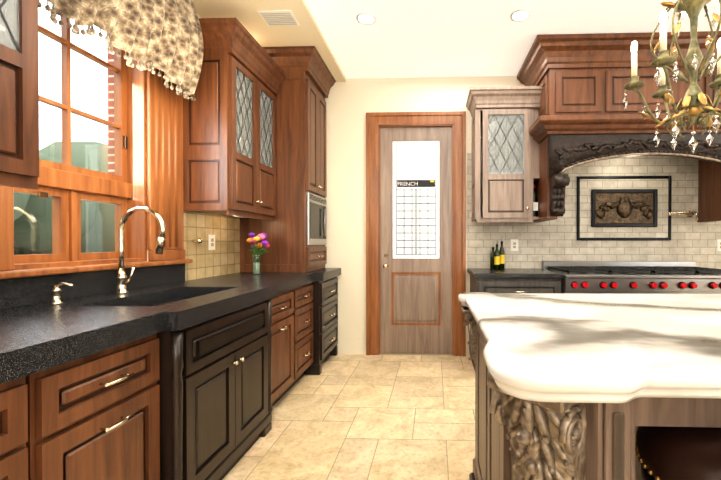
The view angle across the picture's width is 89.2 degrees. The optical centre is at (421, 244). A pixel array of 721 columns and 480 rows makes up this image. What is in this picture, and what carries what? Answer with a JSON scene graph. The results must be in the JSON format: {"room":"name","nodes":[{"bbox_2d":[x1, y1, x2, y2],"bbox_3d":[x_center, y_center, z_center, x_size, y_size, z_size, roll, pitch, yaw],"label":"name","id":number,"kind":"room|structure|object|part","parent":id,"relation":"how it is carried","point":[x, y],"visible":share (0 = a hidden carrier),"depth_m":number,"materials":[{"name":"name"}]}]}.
{"room":"kitchen","nodes":[
{"label":"kitchen","id":0,"kind":"room"},
{"bbox_2d":[146,14,200,260],"bbox_3d":[-1.834,-0.275,0.648,0.200,2.920,6.600,0,0,2],"label":"wall","id":1,"kind":"structure","parent":0,"point":[146,128],"depth_m":2.21,"materials":[{"name":"beige paint"}]},
{"bbox_2d":[0,264,187,307],"bbox_3d":[-1.673,0.194,1.873,0.030,0.123,1.252,0,0,2],"label":"backsplash","id":2,"kind":"structure","parent":1,"relation":"attached to","point":[14,292],"depth_m":1.75,"materials":[{"name":"black stone"}]},
{"bbox_2d":[0,0,192,278],"bbox_3d":[-1.743,-0.697,1.923,0.255,1.654,1.190,0,0,2],"label":"kitchen window","id":3,"kind":"structure","parent":1,"relation":"in","point":[148,165],"depth_m":2.12,"materials":[{"name":"brown wood"}]},
{"bbox_3d":[-1.823,-0.641,1.846,0.006,1.445,0.680,0,0,2],"label":"glass","id":4,"kind":"part","parent":3,"relation":"part of","materials":[{"name":"clear glass"}]},
{"bbox_2d":[38,0,203,100],"bbox_3d":[-1.557,-1.303,1.900,0.216,0.722,1.038,0,0,2],"label":"swag","id":5,"kind":"object","parent":3,"relation":"attached to","point":[166,36],"visible":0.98,"depth_m":2.00},
{"bbox_2d":[199,18,283,91],"bbox_3d":[-1.440,-1.425,2.820,0.430,0.190,0.812,0,0,2],"label":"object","id":6,"kind":"structure","parent":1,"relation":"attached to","point":[232,57],"depth_m":2.53,"materials":[{"name":"brown wood"}]},
{"bbox_2d":[222,353,474,479],"bbox_3d":[1.343,1.215,0.500,6.560,0.063,6.700,0,0,2],"label":"floor","id":7,"kind":"structure","parent":0,"point":[391,416],"depth_m":2.35,"materials":[{"name":"beige tile"}]},
{"bbox_2d":[0,376,35,479],"bbox_3d":[-1.372,0.763,0.685,0.640,0.844,0.744,0,0,2],"label":"base cabinet","id":8,"kind":"object","parent":7,"relation":"on","point":[17,399],"depth_m":0.93,"materials":[{"name":"brown wood"}]},
{"bbox_2d":[32,328,191,479],"bbox_3d":[-1.321,0.759,1.236,0.705,0.844,0.506,0,0,2],"label":"base cabinet","id":9,"kind":"object","parent":7,"relation":"on","point":[122,411],"depth_m":1.24,"materials":[{"name":"brown wood"}]},
{"bbox_2d":[0,268,339,383],"bbox_3d":[-1.310,0.295,1.683,0.768,0.074,4.296,0,0,2],"label":"countertop","id":10,"kind":"structure","parent":9,"relation":"on","point":[32,336],"depth_m":1.40,"materials":[{"name":"black stone"}]},
{"bbox_2d":[49,282,73,304],"bbox_3d":[-1.570,0.210,1.573,0.098,0.096,0.044,0,0,2],"label":"soap dispenser","id":11,"kind":"object","parent":10,"relation":"on","point":[56,290],"visible":1,"depth_m":1.57,"materials":[{"name":"silver metal"}]},
{"bbox_2d":[114,206,165,293],"bbox_3d":[-1.481,0.026,1.915,0.268,0.459,0.092,0,0,2],"label":"gooseneck faucet","id":12,"kind":"object","parent":10,"relation":"on","point":[122,279],"visible":1,"depth_m":1.89,"materials":[{"name":"silver metal"}]},
{"bbox_2d":[246,232,269,274],"bbox_3d":[-1.375,0.070,3.043,0.204,0.355,0.228,0,0,2],"label":"bouquet","id":13,"kind":"object","parent":10,"relation":"on","point":[257,244],"visible":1,"depth_m":3.02,"materials":[{"name":"multicoloured plant"}]},
{"bbox_2d":[192,300,271,479],"bbox_3d":[-1.300,0.755,1.863,0.705,0.844,0.988,0,0,2],"label":"base cabinet","id":14,"kind":"object","parent":7,"relation":"on","point":[207,359],"depth_m":1.81,"materials":[{"name":"black wood"}]},
{"bbox_2d":[232,46,335,275],"bbox_3d":[-1.262,-0.754,3.474,0.741,1.994,0.690,0,0,2],"label":"tall cabinet","id":15,"kind":"object","parent":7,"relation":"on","point":[279,175],"depth_m":3.22,"materials":[{"name":"brown wood"}]},
{"bbox_2d":[306,192,326,244],"bbox_3d":[-1.002,-0.240,3.519,0.058,0.480,0.540,0,0,2],"label":"microwave","id":16,"kind":"object","parent":15,"relation":"in","point":[316,211],"depth_m":3.45,"materials":[{"name":"silver metal"}]},
{"bbox_2d":[272,284,303,408],"bbox_3d":[-1.277,0.750,2.512,0.705,0.844,0.551,0,0,2],"label":"base cabinet","id":17,"kind":"object","parent":7,"relation":"on","point":[288,308],"depth_m":2.65,"materials":[{"name":"brown wood"}]},
{"bbox_2d":[304,284,315,374],"bbox_3d":[-1.294,0.747,2.978,0.640,0.844,0.516,0,0,2],"label":"base cabinet","id":18,"kind":"object","parent":7,"relation":"on","point":[309,289],"depth_m":3.15,"materials":[{"name":"brown wood"}]},
{"bbox_2d":[316,276,337,374],"bbox_3d":[-1.260,0.743,3.535,0.740,0.844,0.594,0,0,2],"label":"base cabinet","id":19,"kind":"object","parent":7,"relation":"on","point":[326,290],"depth_m":3.40,"materials":[{"name":"brown wood"}]},
{"bbox_2d":[470,279,560,369],"bbox_3d":[0.860,0.726,3.446,0.733,0.880,0.620,0,0,2],"label":"base cabinet","id":20,"kind":"object","parent":7,"relation":"on","point":[476,285],"depth_m":3.14,"materials":[{"name":"wood"}]},
{"bbox_2d":[467,267,562,278],"bbox_3d":[0.847,0.266,3.434,0.767,0.040,0.640,0,0,2],"label":"countertop","id":21,"kind":"structure","parent":20,"relation":"on","point":[475,272],"depth_m":3.16,"materials":[{"name":"black stone"}]},
{"bbox_2d":[490,243,494,268],"bbox_3d":[0.720,0.107,3.645,0.054,0.272,0.053,0,0,2],"label":"oil bottle","id":22,"kind":"object","parent":21,"relation":"on","point":[492,260],"visible":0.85,"depth_m":3.63,"materials":[{"name":"green glass"}]},
{"bbox_2d":[494,240,499,269],"bbox_3d":[0.748,0.093,3.584,0.056,0.302,0.055,0,0,2],"label":"oil bottle","id":23,"kind":"object","parent":21,"relation":"on","point":[496,260],"visible":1,"depth_m":3.56,"materials":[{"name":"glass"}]},
{"bbox_2d":[499,237,504,268],"bbox_3d":[0.804,0.078,3.622,0.056,0.332,0.055,0,0,2],"label":"oil bottle","id":24,"kind":"object","parent":21,"relation":"on","point":[502,258],"visible":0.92,"depth_m":3.60,"materials":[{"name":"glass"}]},
{"bbox_2d":[461,308,720,479],"bbox_3d":[1.487,0.746,1.259,2.624,0.868,1.091,0,0,2],"label":"kitchen island","id":25,"kind":"object","parent":7,"relation":"on","point":[511,443],"depth_m":0.84,"materials":[{"name":"beige wood"}]},
{"bbox_2d":[458,292,720,411],"bbox_3d":[1.532,0.283,1.272,2.732,0.054,1.226,0,0,2],"label":"island countertop","id":26,"kind":"structure","parent":25,"relation":"on","point":[662,352],"depth_m":0.91,"materials":[{"name":"white stone"}]},
{"bbox_2d":[542,261,720,293],"bbox_3d":[1.992,0.666,3.349,1.520,1.000,0.734,0,0,2],"label":"range","id":27,"kind":"object","parent":7,"relation":"on","point":[634,277],"visible":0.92,"depth_m":3.06,"materials":[{"name":"grey metal"}]},
{"bbox_2d":[635,426,720,479],"bbox_3d":[0.754,0.809,0.838,0.451,0.753,0.449,0,0,2],"label":"bar stool","id":28,"kind":"object","parent":7,"relation":"on","point":[678,453],"visible":0.88,"depth_m":0.81,"materials":[{"name":"brown leather"}]},
{"bbox_2d":[325,76,524,355],"bbox_3d":[1.556,-0.297,3.794,6.360,2.920,0.120,0,0,2],"label":"wall","id":29,"kind":"structure","parent":0,"point":[351,103],"depth_m":3.81,"materials":[{"name":"beige paint"}]},
{"bbox_2d":[366,111,465,355],"bbox_3d":[-0.062,-0.112,3.829,1.043,2.549,0.164,0,0,2],"label":"pantry door","id":30,"kind":"structure","parent":29,"relation":"in","point":[415,224],"depth_m":3.82,"materials":[{"name":"brown wood"}]},
{"bbox_2d":[511,239,720,250],"bbox_3d":[2.008,0.003,3.710,2.170,0.120,0.006,0,0,2],"label":"backsplash","id":31,"kind":"structure","parent":29,"relation":"attached to","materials":[{"name":"tile"}]},
{"bbox_2d":[577,176,671,239],"bbox_3d":[2.072,-0.377,3.682,0.950,0.660,0.050,0,0,2],"label":"relief","id":32,"kind":"object","parent":31,"relation":"attached to","point":[624,207],"visible":1,"depth_m":3.69,"materials":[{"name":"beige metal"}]},
{"bbox_2d":[668,209,697,220],"bbox_3d":[2.619,-0.301,3.616,0.282,0.120,0.145,0,0,2],"label":"pot filler","id":33,"kind":"object","parent":31,"relation":"attached to","point":[687,214],"visible":1,"depth_m":3.61,"materials":[{"name":"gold metal"}]},
{"bbox_2d":[514,31,720,154],"bbox_3d":[2.001,-1.356,3.332,2.060,0.786,0.742,0,0,2],"label":"upper cabinet","id":34,"kind":"object","parent":29,"relation":"attached to","point":[553,128],"depth_m":3.11,"materials":[{"name":"wood"}]},
{"bbox_2d":[533,109,539,219],"bbox_3d":[1.095,-0.771,3.586,0.072,1.050,0.305,0,0,2],"label":"cubby shelf","id":35,"kind":"object","parent":34,"relation":"attached to","point":[536,146],"depth_m":3.43,"materials":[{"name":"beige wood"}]},
{"bbox_2d":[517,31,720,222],"bbox_3d":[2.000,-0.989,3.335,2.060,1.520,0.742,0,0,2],"label":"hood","id":36,"kind":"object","parent":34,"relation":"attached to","point":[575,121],"depth_m":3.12,"materials":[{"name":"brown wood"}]},
{"bbox_2d":[192,0,720,81],"bbox_3d":[1.343,-1.766,0.479,6.560,0.135,6.700,0,0,2],"label":"ceiling","id":37,"kind":"structure","parent":0,"point":[429,38],"depth_m":2.90,"materials":[{"name":"white paint"}]},
{"bbox_2d":[257,10,299,25],"bbox_3d":[-1.077,-1.710,2.723,0.250,0.009,0.180,0,0,2],"label":"ceiling vent","id":38,"kind":"object","parent":37,"relation":"in","point":[280,18],"visible":1,"depth_m":2.72,"materials":[{"name":"white plastic"}]},
{"bbox_2d":[356,12,375,24],"bbox_3d":[-0.430,-1.744,2.781,0.150,0.010,0.150,0,0,2],"label":"recessed light","id":39,"kind":"object","parent":37,"relation":"in","point":[366,18],"visible":1,"depth_m":2.78,"materials":[{"name":"white plastic"}]},
{"bbox_2d":[510,9,530,21],"bbox_3d":[0.750,-1.744,2.741,0.150,0.010,0.150,0,0,2],"label":"recessed light","id":40,"kind":"object","parent":37,"relation":"in","point":[518,15],"visible":1,"depth_m":2.74,"materials":[{"name":"white plastic"}]},
{"bbox_2d":[622,0,720,151],"bbox_3d":[0.980,-1.035,1.297,0.403,1.408,0.452,0,0,2],"label":"chandelier","id":41,"kind":"object","parent":37,"relation":"hanging from","point":[694,106],"visible":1,"depth_m":1.29,"materials":[{"name":"metal"}]},
{"bbox_2d":[677,11,687,17],"bbox_3d":[1.999,-1.744,2.698,0.150,0.010,0.150,0,0,2],"label":"recessed light","id":42,"kind":"object","parent":37,"relation":"in","point":[684,15],"visible":0.27,"depth_m":2.74,"materials":[{"name":"white plastic"}]},
{"label":"outside","id":43,"kind":"structure","parent":0,"visible":0},
{"bbox_2d":[107,35,114,174],"bbox_3d":[-2.937,-1.615,3.488,0.120,2.440,0.100,0,0,2],"label":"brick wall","id":44,"kind":"structure","parent":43,"point":[111,107],"depth_m":3.44,"materials":[{"name":"red brick"}]},
{"bbox_3d":[-20.871,1.700,5.616,38.090,0.100,70.000,0,0,2],"label":"lawn","id":45,"kind":"structure","parent":43,"visible":0},
{"bbox_2d":[14,142,114,254],"bbox_3d":[-16.829,-2.302,10.453,9.836,7.834,60.000,0,0,2],"label":"trees","id":46,"kind":"object","parent":45,"relation":"on","point":[98,223],"depth_m":15.99,"materials":[{"name":"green plant"}]}
]}

